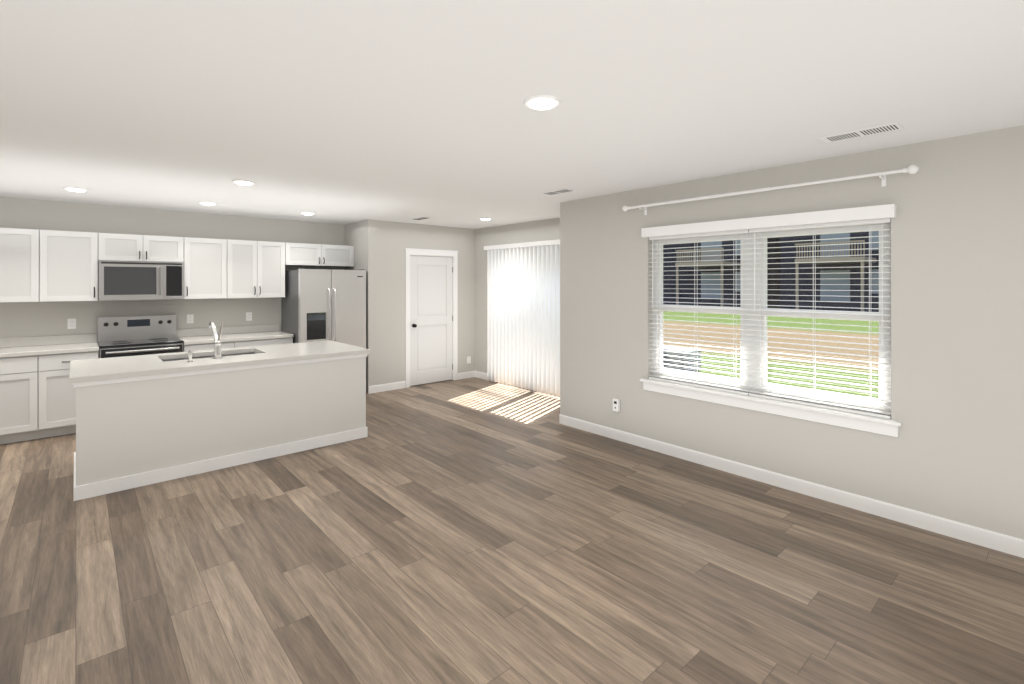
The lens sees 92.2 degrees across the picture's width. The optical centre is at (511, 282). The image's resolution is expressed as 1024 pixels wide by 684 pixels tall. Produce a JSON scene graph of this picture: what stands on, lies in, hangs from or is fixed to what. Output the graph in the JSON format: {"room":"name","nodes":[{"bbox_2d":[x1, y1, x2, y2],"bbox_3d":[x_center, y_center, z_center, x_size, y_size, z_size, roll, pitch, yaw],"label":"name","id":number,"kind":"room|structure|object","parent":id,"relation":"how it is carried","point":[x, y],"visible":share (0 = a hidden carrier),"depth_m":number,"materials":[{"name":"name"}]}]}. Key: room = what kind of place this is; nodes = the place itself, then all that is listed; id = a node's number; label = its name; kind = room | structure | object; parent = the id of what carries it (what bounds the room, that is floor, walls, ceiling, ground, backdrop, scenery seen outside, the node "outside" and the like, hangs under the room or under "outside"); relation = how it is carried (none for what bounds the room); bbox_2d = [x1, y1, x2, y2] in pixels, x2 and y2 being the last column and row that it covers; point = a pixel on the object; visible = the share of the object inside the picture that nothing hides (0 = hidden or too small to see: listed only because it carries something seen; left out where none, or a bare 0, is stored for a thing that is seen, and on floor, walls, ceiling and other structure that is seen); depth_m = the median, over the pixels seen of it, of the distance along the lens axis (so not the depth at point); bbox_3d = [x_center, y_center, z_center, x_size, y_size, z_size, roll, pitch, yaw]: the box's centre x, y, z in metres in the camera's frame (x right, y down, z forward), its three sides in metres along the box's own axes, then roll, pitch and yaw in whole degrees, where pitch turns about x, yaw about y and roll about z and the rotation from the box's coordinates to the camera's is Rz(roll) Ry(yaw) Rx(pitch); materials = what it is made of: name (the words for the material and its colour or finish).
{"room":"kitchen","nodes":[
{"label":"kitchen","id":0,"kind":"room"},
{"bbox_2d":[0,197,343,342],"bbox_3d":[-4.049,0.340,6.599,7.820,2.520,0.150,0,0,-41],"label":"wall","id":1,"kind":"structure","parent":0,"point":[17,319],"depth_m":6.07,"materials":[{"name":"grey paint"}]},
{"bbox_2d":[0,228,47,302],"bbox_3d":[-5.387,-0.182,5.079,0.885,0.766,0.351,0,0,-41],"label":"upper cabinet","id":2,"kind":"object","parent":1,"relation":"attached to","point":[36,265],"depth_m":5.13,"materials":[{"name":"white wood"}]},
{"bbox_2d":[68,319,75,328],"bbox_3d":[-5.027,0.465,5.628,0.072,0.116,0.007,0,0,-41],"label":"electrical outlet plate","id":3,"kind":"object","parent":1,"relation":"attached to","point":[72,322],"depth_m":5.63,"materials":[{"name":"white plastic"}]},
{"bbox_2d":[48,230,99,301],"bbox_3d":[-4.948,-0.182,5.467,0.536,0.766,0.351,0,0,-41],"label":"upper cabinet","id":4,"kind":"object","parent":1,"relation":"attached to","point":[73,256],"depth_m":5.38,"materials":[{"name":"white wood"}]},
{"bbox_2d":[100,233,183,262],"bbox_3d":[-4.445,-0.408,5.913,0.806,0.315,0.351,0,0,-41],"label":"upper cabinet","id":5,"kind":"object","parent":1,"relation":"attached to","point":[113,247],"depth_m":5.77,"materials":[{"name":"white wood"}]},
{"bbox_2d":[98,261,183,300],"bbox_3d":[-4.414,-0.025,5.879,0.799,0.441,0.441,0,0,-41],"label":"microwave","id":6,"kind":"object","parent":5,"relation":"attached to","point":[120,280],"visible":0.96,"depth_m":5.73,"materials":[{"name":"silver metal"}]},
{"bbox_2d":[187,314,193,323],"bbox_3d":[-4.169,0.465,6.387,0.072,0.116,0.007,0,0,-41],"label":"electrical outlet plate","id":7,"kind":"object","parent":1,"relation":"attached to","point":[190,317],"depth_m":6.39,"materials":[{"name":"white plastic"}]},
{"bbox_2d":[184,237,231,298],"bbox_3d":[-3.944,-0.182,6.355,0.529,0.766,0.351,0,0,-41],"label":"upper cabinet","id":8,"kind":"object","parent":1,"relation":"attached to","point":[207,261],"depth_m":6.22,"materials":[{"name":"white wood"}]},
{"bbox_2d":[246,312,251,320],"bbox_3d":[-3.652,0.465,6.845,0.072,0.116,0.007,0,0,-41],"label":"electrical outlet plate","id":9,"kind":"object","parent":1,"relation":"attached to","point":[248,314],"depth_m":6.84,"materials":[{"name":"white plastic"}]},
{"bbox_2d":[232,240,287,297],"bbox_3d":[-3.548,-0.182,6.705,0.775,0.766,0.351,0,0,-41],"label":"upper cabinet","id":10,"kind":"object","parent":1,"relation":"attached to","point":[258,267],"depth_m":6.61,"materials":[{"name":"white wood"}]},
{"bbox_2d":[288,243,353,266],"bbox_3d":[-2.886,-0.408,7.292,0.991,0.315,0.351,0,0,-41],"label":"upper cabinet","id":11,"kind":"object","parent":1,"relation":"attached to","point":[299,254],"depth_m":7.15,"materials":[{"name":"white wood"}]},
{"bbox_2d":[344,221,363,269],"bbox_3d":[-2.348,0.340,7.529,0.120,2.520,0.690,0,0,-41],"label":"wall","id":12,"kind":"structure","parent":0,"point":[353,232],"depth_m":7.44,"materials":[{"name":"grey paint"}]},
{"bbox_2d":[364,219,475,392],"bbox_3d":[-1.400,0.340,7.807,1.910,2.520,0.150,0,0,-41],"label":"wall","id":13,"kind":"structure","parent":0,"point":[385,242],"depth_m":7.43,"materials":[{"name":"grey paint"}]},
{"bbox_2d":[368,381,404,393],"bbox_3d":[-1.851,1.548,7.326,0.595,0.103,0.013,0,0,-41],"label":"baseboard","id":14,"kind":"structure","parent":13,"relation":"attached to","point":[398,385],"depth_m":7.31,"materials":[{"name":"white wood"}]},
{"bbox_2d":[410,256,452,385],"bbox_3d":[-1.264,0.582,7.848,0.795,2.012,0.103,0,0,-41],"label":"pantry door","id":15,"kind":"structure","parent":13,"relation":"in","point":[431,317],"depth_m":7.85,"materials":[{"name":"white wood"}]},
{"bbox_2d":[405,248,457,387],"bbox_3d":[-1.302,0.534,7.886,0.980,2.132,0.141,0,0,-41],"label":"door frame","id":16,"kind":"structure","parent":13,"relation":"attached to","point":[409,252],"depth_m":7.87,"materials":[{"name":"white wood"}]},
{"bbox_2d":[458,371,475,379],"bbox_3d":[-0.773,1.548,8.279,0.345,0.103,0.013,0,0,-41],"label":"baseboard","id":17,"kind":"structure","parent":13,"relation":"attached to","point":[470,374],"depth_m":8.28,"materials":[{"name":"white wood"}]},
{"bbox_2d":[0,377,1023,683],"bbox_3d":[-0.704,1.630,2.682,8.000,0.060,10.450,0,0,-41],"label":"floor","id":18,"kind":"structure","parent":0,"point":[472,531],"depth_m":2.73,"materials":[{"name":"brown wood"}]},
{"bbox_2d":[0,354,47,443],"bbox_3d":[-5.297,1.165,4.978,0.887,0.868,0.621,0,0,-41],"label":"base cabinet","id":19,"kind":"object","parent":18,"relation":"on","point":[37,396],"depth_m":4.94,"materials":[{"name":"white wood"}]},
{"bbox_2d":[0,324,293,357],"bbox_3d":[-4.726,0.660,5.473,4.215,0.140,0.635,0,0,-41],"label":"countertop","id":20,"kind":"structure","parent":19,"relation":"on","point":[30,346],"depth_m":5.66,"materials":[{"name":"stone"}]},
{"bbox_2d":[48,351,98,436],"bbox_3d":[-4.858,1.165,5.366,0.533,0.868,0.621,0,0,-41],"label":"base cabinet","id":21,"kind":"object","parent":18,"relation":"on","point":[61,393],"depth_m":5.13,"materials":[{"name":"white wood"}]},
{"bbox_2d":[98,314,183,357],"bbox_3d":[-4.340,1.000,5.767,0.763,1.200,0.702,0,0,-41],"label":"range","id":22,"kind":"object","parent":18,"relation":"on","point":[120,336],"visible":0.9,"depth_m":5.82,"materials":[{"name":"silver metal"}]},
{"bbox_2d":[183,341,239,351],"bbox_3d":[-3.858,1.165,6.251,0.592,0.868,0.621,0,0,-41],"label":"base cabinet","id":23,"kind":"object","parent":18,"relation":"on","point":[235,344],"depth_m":5.99,"materials":[{"name":"white wood"}]},
{"bbox_2d":[72,353,368,500],"bbox_3d":[-2.699,1.165,4.756,2.300,0.869,1.040,0,0,-41],"label":"kitchen island","id":24,"kind":"object","parent":18,"relation":"on","point":[134,432],"visible":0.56,"depth_m":4.19,"materials":[{"name":"white paint"}]},
{"bbox_2d":[69,340,370,382],"bbox_3d":[-2.697,0.710,4.754,2.330,0.040,1.065,0,0,-41],"label":"island countertop","id":25,"kind":"structure","parent":24,"relation":"on","point":[88,370],"depth_m":4.45,"materials":[{"name":"stone"}]},
{"bbox_2d":[187,350,193,361],"bbox_3d":[-2.820,0.640,4.320,0.048,0.099,0.076,0,0,-41],"label":"soap dispenser","id":26,"kind":"object","parent":25,"relation":"on","point":[190,354],"visible":1,"depth_m":4.30,"materials":[{"name":"silver metal"}]},
{"bbox_2d":[162,352,256,361],"bbox_3d":[-2.896,0.874,4.775,0.890,0.284,0.500,0,0,-41],"label":"sink","id":27,"kind":"object","parent":25,"relation":"in","point":[208,357],"visible":0.08,"depth_m":4.91,"materials":[{"name":"silver metal"}]},
{"bbox_2d":[208,321,222,358],"bbox_3d":[-2.803,0.523,4.640,0.085,0.333,0.411,0,0,-41],"label":"faucet","id":28,"kind":"object","parent":25,"relation":"on","point":[217,344],"visible":1,"depth_m":4.51,"materials":[{"name":"silver metal"}]},
{"bbox_2d":[240,337,292,346],"bbox_3d":[-3.443,1.165,6.618,0.764,0.868,0.621,0,0,-41],"label":"base cabinet","id":29,"kind":"object","parent":18,"relation":"on","point":[249,343],"depth_m":6.42,"materials":[{"name":"white wood"}]},
{"bbox_2d":[281,268,365,347],"bbox_3d":[-2.694,0.702,7.082,0.920,1.797,0.861,0,0,-41],"label":"fridge","id":30,"kind":"object","parent":18,"relation":"on","point":[322,305],"visible":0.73,"depth_m":6.78,"materials":[{"name":"silver metal"}]},
{"bbox_2d":[0,0,1023,228],"bbox_3d":[-0.704,-0.980,2.682,8.000,0.120,10.450,0,0,-41],"label":"ceiling","id":31,"kind":"structure","parent":0,"point":[344,112],"depth_m":2.42,"materials":[{"name":"white paint"}]},
{"bbox_2d":[63,187,87,191],"bbox_3d":[-4.247,-0.909,4.801,0.188,0.020,0.188,0,0,-41],"label":"recessed light","id":32,"kind":"object","parent":31,"relation":"in","point":[76,189],"visible":1,"depth_m":4.77,"materials":[{"name":"white plastic"}]},
{"bbox_2d":[199,201,216,204],"bbox_3d":[-3.474,-0.909,5.632,0.188,0.020,0.188,0,0,-41],"label":"recessed light","id":33,"kind":"object","parent":31,"relation":"in","point":[207,203],"visible":1,"depth_m":5.58,"materials":[{"name":"white plastic"}]},
{"bbox_2d":[232,179,254,184],"bbox_3d":[-2.433,-0.909,4.470,0.188,0.020,0.188,0,0,-41],"label":"recessed light","id":34,"kind":"object","parent":31,"relation":"in","point":[243,182],"visible":1,"depth_m":4.43,"materials":[{"name":"white plastic"}]},
{"bbox_2d":[300,212,314,214],"bbox_3d":[-2.673,-0.909,6.447,0.188,0.020,0.188,0,0,-41],"label":"recessed light","id":35,"kind":"object","parent":31,"relation":"in","point":[308,213],"visible":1,"depth_m":6.40,"materials":[{"name":"white plastic"}]},
{"bbox_2d":[409,217,429,219],"bbox_3d":[-1.299,-0.917,7.022,0.160,0.005,0.360,0,0,-41],"label":"ceiling vent","id":36,"kind":"object","parent":31,"relation":"in","point":[420,218],"visible":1,"depth_m":6.99,"materials":[{"name":"white plastic"}]},
{"bbox_2d":[524,95,560,109],"bbox_3d":[0.153,-0.909,2.498,0.188,0.020,0.188,0,0,-41],"label":"recessed light","id":37,"kind":"object","parent":31,"relation":"in","point":[541,102],"visible":0.98,"depth_m":2.46,"materials":[{"name":"white plastic"}]},
{"bbox_2d":[539,188,575,195],"bbox_3d":[0.460,-0.917,4.973,0.160,0.005,0.360,0,0,-41],"label":"ceiling vent","id":38,"kind":"object","parent":31,"relation":"in","point":[559,191],"visible":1,"depth_m":4.95,"materials":[{"name":"white plastic"}]},
{"bbox_2d":[819,122,903,142],"bbox_3d":[2.133,-0.917,3.022,0.160,0.005,0.400,0,0,-41],"label":"ceiling vent","id":39,"kind":"object","parent":31,"relation":"in","point":[865,132],"visible":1,"depth_m":3.00,"materials":[{"name":"white plastic"}]},
{"bbox_2d":[476,218,555,372],"bbox_3d":[0.152,0.340,7.638,0.150,2.520,3.840,0,0,-41],"label":"wall","id":40,"kind":"structure","parent":0,"point":[541,230],"depth_m":8.17,"materials":[{"name":"grey paint"}]},
{"bbox_2d":[476,371,490,380],"bbox_3d":[-0.493,1.548,8.243,0.013,0.103,0.440,0,0,-41],"label":"baseboard","id":41,"kind":"structure","parent":40,"relation":"attached to","point":[481,375],"depth_m":8.25,"materials":[{"name":"white wood"}]},
{"bbox_2d":[484,239,559,396],"bbox_3d":[0.272,0.487,7.284,0.113,2.175,2.090,0,0,-41],"label":"vertical blinds","id":42,"kind":"object","parent":40,"relation":"attached to","point":[523,315],"visible":0.73,"depth_m":7.33,"materials":[{"name":"white plastic"}]},
{"bbox_2d":[556,125,1023,539],"bbox_3d":[2.733,0.340,3.272,0.150,2.520,6.420,0,0,-41],"label":"wall","id":43,"kind":"structure","parent":0,"point":[952,449],"depth_m":3.31,"materials":[{"name":"grey paint"}]},
{"bbox_2d":[613,398,619,411],"bbox_3d":[1.060,1.240,5.010,0.037,0.120,0.068,0,0,-41],"label":"electrical outlet","id":44,"kind":"object","parent":43,"relation":"attached to","point":[616,404],"visible":1,"depth_m":4.99,"materials":[{"name":"white plastic"}]},
{"bbox_2d":[622,165,918,214],"bbox_3d":[1.875,-0.713,4.042,0.114,0.105,2.290,0,0,-41],"label":"curtain rod","id":45,"kind":"object","parent":43,"relation":"attached to","point":[912,169],"visible":1,"depth_m":3.77,"materials":[{"name":"white metal"}]},
{"bbox_2d":[640,223,901,436],"bbox_3d":[1.978,0.288,4.087,0.190,1.493,2.020,0,0,-41],"label":"window","id":46,"kind":"structure","parent":43,"relation":"in","point":[748,256],"depth_m":4.04,"materials":[{"name":"white plastic"}]},
{"bbox_2d":[641,204,896,418],"bbox_3d":[1.941,0.200,4.054,0.124,1.453,1.960,0,0,-41],"label":"window blinds","id":47,"kind":"object","parent":46,"relation":"attached to","point":[877,214],"visible":0.98,"depth_m":3.88,"materials":[{"name":"white plastic"}]},
{"bbox_2d":[559,414,1023,557],"bbox_3d":[2.667,1.548,3.222,0.013,0.103,6.433,0,0,-41],"label":"baseboard","id":48,"kind":"structure","parent":43,"relation":"attached to","point":[1011,545],"depth_m":3.61,"materials":[{"name":"white wood"}]},
{"label":"outside","id":49,"kind":"structure","parent":0,"visible":0},
{"bbox_2d":[663,306,878,398],"bbox_3d":[32.000,1.950,34.987,85.700,0.001,130.000,0,0,-41],"label":"ground","id":50,"kind":"structure","parent":49,"point":[810,342],"depth_m":15.14,"materials":[{"name":"green plant"}]},
{"bbox_2d":[663,345,701,371],"bbox_3d":[3.654,1.720,11.377,0.590,0.460,1.240,0,0,-41],"label":"air conditioning unit","id":51,"kind":"object","parent":50,"relation":"on","point":[680,359],"depth_m":10.97,"materials":[{"name":"grey metal"}]},
{"bbox_2d":[663,231,878,311],"bbox_3d":[31.254,-3.725,30.322,13.000,11.350,120.000,0,0,-41],"label":"building","id":52,"kind":"structure","parent":50,"relation":"on","point":[704,270],"depth_m":36.79,"materials":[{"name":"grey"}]}
]}

